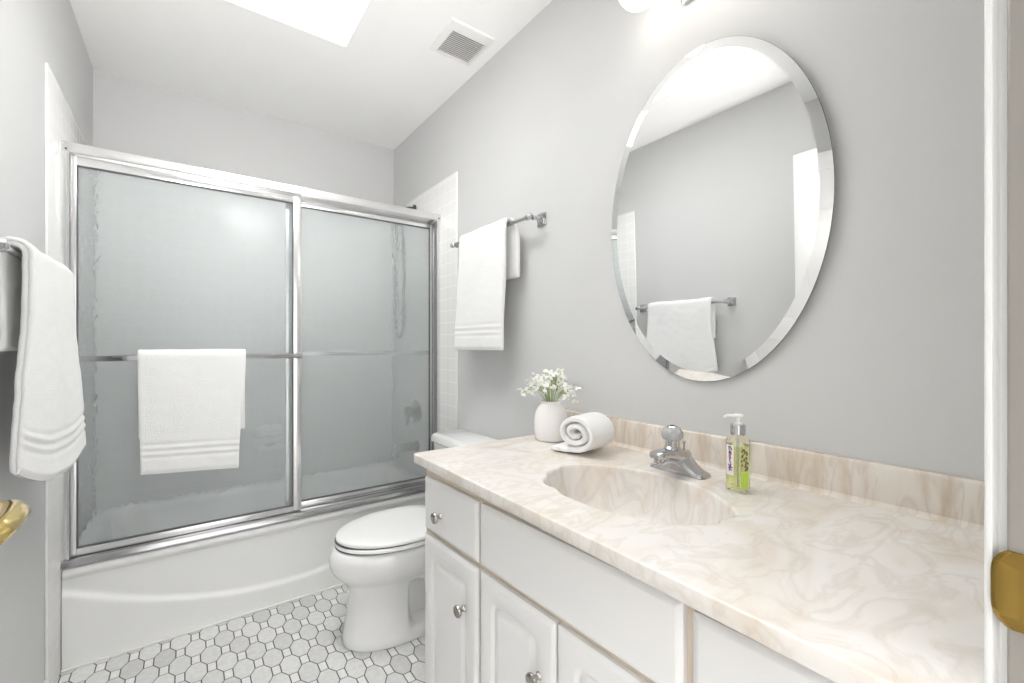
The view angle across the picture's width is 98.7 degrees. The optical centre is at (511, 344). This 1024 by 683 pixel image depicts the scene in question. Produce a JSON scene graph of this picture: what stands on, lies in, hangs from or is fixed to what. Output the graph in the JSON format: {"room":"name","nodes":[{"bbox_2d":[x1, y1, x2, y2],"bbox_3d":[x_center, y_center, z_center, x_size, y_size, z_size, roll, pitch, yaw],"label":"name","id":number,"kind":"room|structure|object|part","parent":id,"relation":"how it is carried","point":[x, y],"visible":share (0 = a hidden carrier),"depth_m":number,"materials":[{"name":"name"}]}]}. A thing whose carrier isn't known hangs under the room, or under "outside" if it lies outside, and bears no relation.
{"room":"bathroom","nodes":[
{"label":"bathroom","id":0,"kind":"room"},
{"bbox_2d":[0,499,31,545],"bbox_3d":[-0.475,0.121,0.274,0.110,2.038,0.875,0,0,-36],"label":"door knob","id":1,"kind":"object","parent":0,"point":[14,513],"depth_m":0.54,"materials":[{"name":"gold metal"}]},
{"bbox_2d":[0,0,92,682],"bbox_3d":[-1.179,-0.063,0.902,0.108,2.530,3.141,0,0,-36],"label":"wall","id":2,"kind":"structure","parent":0,"point":[46,69],"depth_m":1.30,"materials":[{"name":"grey paint"}]},
{"bbox_2d":[0,238,21,260],"bbox_3d":[-1.238,-0.200,1.125,0.076,0.052,0.682,0,0,-36],"label":"towel bar","id":3,"kind":"object","parent":2,"relation":"attached to","point":[5,247],"visible":0.16,"depth_m":0.92,"materials":[{"name":"silver metal"}]},
{"bbox_3d":[-1.052,-0.200,0.871,0.076,0.052,0.052,0,0,-36],"label":"post","id":4,"kind":"part","parent":3,"relation":"part of","materials":[{"name":"silver metal"}]},
{"bbox_2d":[0,236,85,480],"bbox_3d":[-1.217,0.059,1.147,0.084,0.588,0.529,0,0,-36],"label":"bath towel","id":5,"kind":"object","parent":3,"relation":"hanging from","point":[38,318],"visible":0.98,"depth_m":1.03,"materials":[{"name":"white fabric"}]},
{"bbox_2d":[56,585,424,682],"bbox_3d":[-0.532,1.177,1.366,1.500,0.051,2.961,0,0,-36],"label":"floor","id":6,"kind":"structure","parent":0,"point":[299,640],"depth_m":1.62,"materials":[{"name":"grey tile"}]},
{"bbox_2d":[61,491,424,672],"bbox_3d":[-1.193,0.970,2.264,1.481,0.364,0.712,0,0,-36],"label":"bathtub","id":7,"kind":"object","parent":6,"relation":"on","point":[112,607],"visible":0.58,"depth_m":1.78,"materials":[{"name":"white ceramic"}]},
{"bbox_2d":[60,140,440,568],"bbox_3d":[-1.012,0.033,2.018,1.484,1.507,0.142,0,0,-36],"label":"shower door","id":8,"kind":"structure","parent":7,"relation":"on","point":[332,301],"depth_m":1.91,"materials":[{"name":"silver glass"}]},
{"bbox_3d":[-1.286,0.748,1.800,0.708,0.026,0.022,0,0,-36],"label":"rail","id":9,"kind":"part","parent":8,"relation":"part of","materials":[{"name":"silver metal"}]},
{"bbox_3d":[-1.286,-0.661,1.800,0.708,0.030,0.022,0,0,-36],"label":"rail","id":10,"kind":"part","parent":8,"relation":"part of","materials":[{"name":"silver metal"}]},
{"bbox_3d":[-1.286,0.044,1.800,0.716,1.389,0.004,0,0,-36],"label":"glass","id":11,"kind":"part","parent":8,"relation":"part of","materials":[{"name":"white"}]},
{"bbox_2d":[138,349,245,474],"bbox_3d":[-1.261,0.263,1.749,0.345,0.491,0.065,0,0,-36],"label":"hand towel","id":12,"kind":"object","parent":8,"relation":"hanging from","point":[191,402],"visible":1,"depth_m":1.72,"materials":[{"name":"white fabric"}]},
{"bbox_3d":[-1.010,0.773,2.017,1.484,0.028,0.090,0,0,-36],"label":"sill","id":13,"kind":"part","parent":8,"relation":"part of","materials":[{"name":"silver metal"}]},
{"bbox_3d":[-0.741,0.748,2.246,0.698,0.026,0.022,0,0,-36],"label":"rail","id":14,"kind":"part","parent":8,"relation":"part of","materials":[{"name":"silver metal"}]},
{"bbox_3d":[-0.741,0.044,2.246,0.706,1.389,0.004,0,0,-36],"label":"glass","id":15,"kind":"part","parent":8,"relation":"part of","materials":[{"name":"white"}]},
{"bbox_3d":[-0.741,-0.661,2.246,0.698,0.030,0.022,0,0,-36],"label":"rail","id":16,"kind":"part","parent":8,"relation":"part of","materials":[{"name":"silver metal"}]},
{"bbox_2d":[329,429,496,651],"bbox_3d":[-0.408,0.790,1.867,0.696,0.722,0.464,0,0,-36],"label":"toilet","id":17,"kind":"object","parent":6,"relation":"on","point":[379,556],"visible":0.66,"depth_m":1.68,"materials":[{"name":"white porcelain"}]},
{"bbox_3d":[-0.490,0.764,1.806,0.448,0.020,0.362,0,0,-36],"label":"seat","id":18,"kind":"part","parent":17,"relation":"part of","materials":[{"name":"white plastic"}]},
{"bbox_3d":[-0.485,0.745,1.810,0.454,0.020,0.358,0,0,-36],"label":"lid","id":19,"kind":"part","parent":17,"relation":"part of","materials":[{"name":"white plastic"}]},
{"bbox_3d":[-0.198,0.613,2.022,0.165,0.289,0.436,0,0,-36],"label":"tank","id":20,"kind":"part","parent":17,"relation":"part of","materials":[{"name":"white ceramic"}]},
{"bbox_3d":[-0.203,0.448,2.018,0.186,0.038,0.464,0,0,-36],"label":"tank lid","id":21,"kind":"part","parent":17,"relation":"part of","materials":[{"name":"white ceramic"}]},
{"bbox_2d":[425,470,835,682],"bbox_3d":[0.270,0.753,1.008,0.546,0.796,1.080,0,0,-39],"label":"vanity cabinet","id":22,"kind":"object","parent":6,"relation":"on","point":[508,600],"visible":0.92,"depth_m":0.87,"materials":[{"name":"white wood"}]},
{"bbox_3d":[-0.202,0.464,1.179,0.026,0.030,0.030,0,0,-39],"label":"knob","id":23,"kind":"part","parent":22,"relation":"part of","materials":[{"name":"silver metal"}]},
{"bbox_3d":[-0.163,0.452,1.163,0.016,0.147,0.269,0,0,-39],"label":"drawer","id":24,"kind":"part","parent":22,"relation":"part of","materials":[{"name":"white wood"}]},
{"bbox_3d":[-0.163,0.783,1.163,0.016,0.487,0.269,0,0,-39],"label":"cabinet door","id":25,"kind":"part","parent":22,"relation":"part of","materials":[{"name":"white wood"}]},
{"bbox_3d":[-0.129,0.658,1.089,0.026,0.030,0.030,0,0,-39],"label":"knob","id":26,"kind":"part","parent":22,"relation":"part of","materials":[{"name":"silver metal"}]},
{"bbox_3d":[0.008,0.783,0.952,0.016,0.487,0.254,0,0,-39],"label":"cabinet door","id":27,"kind":"part","parent":22,"relation":"part of","materials":[{"name":"white wood"}]},
{"bbox_3d":[0.044,0.665,0.875,0.026,0.030,0.030,0,0,-39],"label":"knob","id":28,"kind":"part","parent":22,"relation":"part of","materials":[{"name":"silver metal"}]},
{"bbox_3d":[0.091,0.706,0.864,0.004,0.701,1.079,0,0,-39],"label":"frame","id":29,"kind":"part","parent":22,"relation":"part of","materials":[{"name":"white wood"}]},
{"bbox_3d":[0.172,0.783,0.750,0.016,0.487,0.260,0,0,-39],"label":"cabinet door","id":30,"kind":"part","parent":22,"relation":"part of","materials":[{"name":"white wood"}]},
{"bbox_2d":[414,409,983,682],"bbox_3d":[0.291,0.350,1.014,0.591,0.223,1.176,0,0,-36],"label":"countertop","id":31,"kind":"structure","parent":22,"relation":"on","point":[850,570],"depth_m":0.75,"materials":[{"name":"stone"}]},
{"bbox_2d":[534,399,566,441],"bbox_3d":[0.132,0.257,1.498,0.113,0.133,0.113,0,0,-36],"label":"vase","id":32,"kind":"object","parent":31,"relation":"on","point":[549,416],"visible":0.92,"depth_m":1.45,"materials":[{"name":"white ceramic"}]},
{"bbox_2d":[516,368,580,403],"bbox_3d":[0.134,0.195,1.498,0.170,0.231,0.192,0,0,-36],"label":"flower bouquet","id":33,"kind":"object","parent":32,"relation":"in","point":[538,382],"visible":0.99,"depth_m":1.48,"materials":[{"name":"white plant"}]},
{"bbox_2d":[551,412,614,452],"bbox_3d":[0.216,0.266,1.334,0.153,0.112,0.130,0,0,42],"label":"rolled towel","id":34,"kind":"object","parent":31,"relation":"on","point":[585,432],"visible":1,"depth_m":1.29,"materials":[{"name":"white fabric"}]},
{"bbox_2d":[649,425,710,479],"bbox_3d":[0.395,0.263,1.098,0.131,0.121,0.154,0,0,-36],"label":"faucet","id":35,"kind":"object","parent":31,"relation":"on","point":[672,458],"visible":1,"depth_m":1.09,"materials":[{"name":"silver metal"}]},
{"bbox_3d":[0.395,0.278,1.098,0.130,0.036,0.048,0,0,-36],"label":"spout","id":36,"kind":"part","parent":35,"relation":"part of","materials":[{"name":"silver metal"}]},
{"bbox_3d":[0.402,0.223,1.103,0.051,0.032,0.051,0,0,39],"label":"knob","id":37,"kind":"part","parent":35,"relation":"part of","materials":[{"name":"grey plastic"}]},
{"bbox_2d":[723,414,749,492],"bbox_3d":[0.502,0.239,0.977,0.051,0.169,0.050,0,0,-36],"label":"soap dispenser","id":38,"kind":"object","parent":31,"relation":"on","point":[737,442],"visible":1,"depth_m":0.96,"materials":[{"name":"green plastic"}]},
{"bbox_2d":[726,434,749,492],"bbox_3d":[0.503,0.259,0.979,0.049,0.128,0.049,0,0,-36],"label":"bottle","id":39,"kind":"object","parent":38,"relation":"attached to","point":[737,445],"depth_m":0.96,"materials":[{"name":"green plastic"}]},
{"bbox_3d":[0.339,0.455,0.543,0.016,0.141,0.242,0,0,-39],"label":"drawer","id":40,"kind":"part","parent":22,"relation":"part of","materials":[{"name":"white wood"}]},
{"bbox_2d":[93,68,393,204],"bbox_3d":[-1.437,-0.063,2.595,1.500,2.530,0.108,0,0,-36],"label":"wall","id":41,"kind":"structure","parent":0,"point":[131,116],"depth_m":2.45,"materials":[{"name":"grey paint"}]},
{"bbox_2d":[70,0,551,149],"bbox_3d":[-0.102,-1.378,0.729,3.300,0.100,4.696,0,0,-36],"label":"ceiling","id":42,"kind":"structure","parent":0,"point":[374,77],"depth_m":2.00,"materials":[{"name":"white paint"}]},
{"bbox_2d":[289,0,356,23],"bbox_3d":[-0.608,-1.548,1.366,0.551,0.240,1.180,0,0,-36],"label":"window","id":43,"kind":"structure","parent":42,"relation":"attached to","point":[339,10],"depth_m":1.92,"materials":[{"name":"white glass"}]},
{"bbox_2d":[428,17,495,65],"bbox_3d":[-0.224,-1.321,1.938,0.214,0.014,0.226,0,0,-36],"label":"ceiling vent","id":44,"kind":"object","parent":42,"relation":"in","point":[458,41],"visible":1,"depth_m":1.92,"materials":[{"name":"white plastic"}]},
{"bbox_2d":[437,31,484,62],"bbox_3d":[-0.228,-1.319,1.954,0.162,0.010,0.158,0,0,-36],"label":"grille","id":45,"kind":"object","parent":44,"relation":"attached to","point":[459,46],"depth_m":1.95,"materials":[{"name":"white plastic"}]},
{"bbox_2d":[394,0,983,479],"bbox_3d":[0.103,-0.063,1.846,0.108,2.530,3.141,0,0,-36],"label":"wall","id":46,"kind":"structure","parent":0,"point":[883,360],"depth_m":1.06,"materials":[{"name":"grey paint"}]},
{"bbox_2d":[450,211,546,247],"bbox_3d":[-0.093,-0.496,1.968,0.080,0.052,0.662,0,0,-36],"label":"towel bar","id":47,"kind":"object","parent":46,"relation":"attached to","point":[541,218],"visible":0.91,"depth_m":1.73,"materials":[{"name":"silver metal"}]},
{"bbox_3d":[-0.274,-0.496,2.214,0.080,0.052,0.052,0,0,-36],"label":"post","id":48,"kind":"part","parent":47,"relation":"part of","materials":[{"name":"silver metal"}]},
{"bbox_2d":[454,217,519,349],"bbox_3d":[-0.122,-0.251,1.961,0.075,0.550,0.438,0,0,-36],"label":"bath towel","id":49,"kind":"object","parent":47,"relation":"hanging from","point":[489,255],"visible":1,"depth_m":1.90,"materials":[{"name":"white fabric"}]},
{"bbox_3d":[0.088,-0.496,1.723,0.080,0.052,0.052,0,0,-36],"label":"post","id":50,"kind":"part","parent":47,"relation":"part of","materials":[{"name":"silver metal"}]},
{"bbox_2d":[619,0,692,11],"bbox_3d":[0.482,-1.014,1.100,0.183,0.151,0.466,0,0,-36],"label":"vanity light","id":51,"kind":"object","parent":46,"relation":"attached to","point":[630,5],"visible":1,"depth_m":1.23,"materials":[{"name":"white glass"}]},
{"bbox_3d":[0.351,-0.993,1.221,0.116,0.110,0.116,0,0,-36],"label":"globe","id":52,"kind":"part","parent":51,"relation":"part of","materials":[{"name":"white glass"}]},
{"bbox_3d":[0.544,-1.023,1.145,0.030,0.132,0.236,0,0,-36],"label":"plate","id":53,"kind":"part","parent":51,"relation":"part of","materials":[{"name":"silver metal"}]},
{"bbox_2d":[612,36,834,380],"bbox_3d":[0.509,-0.350,1.191,0.011,0.900,0.616,-1,1,-36],"label":"mirror","id":54,"kind":"object","parent":46,"relation":"attached to","point":[724,197],"visible":1,"depth_m":1.13,"materials":[{"name":"white mirror"}]},
{"bbox_2d":[565,409,983,532],"bbox_3d":[0.518,0.282,1.179,0.030,0.087,1.172,0,0,-36],"label":"backsplash","id":55,"kind":"structure","parent":46,"relation":"attached to","point":[958,501],"depth_m":0.92,"materials":[{"name":"stone"}]},
{"bbox_3d":[0.311,-0.063,0.222,1.500,2.530,0.120,0,0,-36],"label":"wall","id":56,"kind":"structure","parent":0,"visible":0},
{"bbox_2d":[984,0,1006,682],"bbox_3d":[0.098,0.086,0.151,0.986,2.132,0.017,0,0,-36],"label":"trim","id":57,"kind":"structure","parent":56,"relation":"attached to","point":[995,11],"depth_m":0.41,"materials":[{"name":"white paint"}]},
{"bbox_2d":[990,0,1023,682],"bbox_3d":[0.136,0.107,0.100,0.902,2.090,0.130,0,0,-36],"label":"door","id":58,"kind":"structure","parent":56,"relation":"attached to","point":[1007,567],"depth_m":0.40,"materials":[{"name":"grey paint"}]},
{"bbox_3d":[0.459,0.222,0.388,0.005,0.070,0.050,0,0,-36],"label":"strike plate","id":59,"kind":"part","parent":58,"relation":"part of","materials":[{"name":"gold metal"}]}
]}

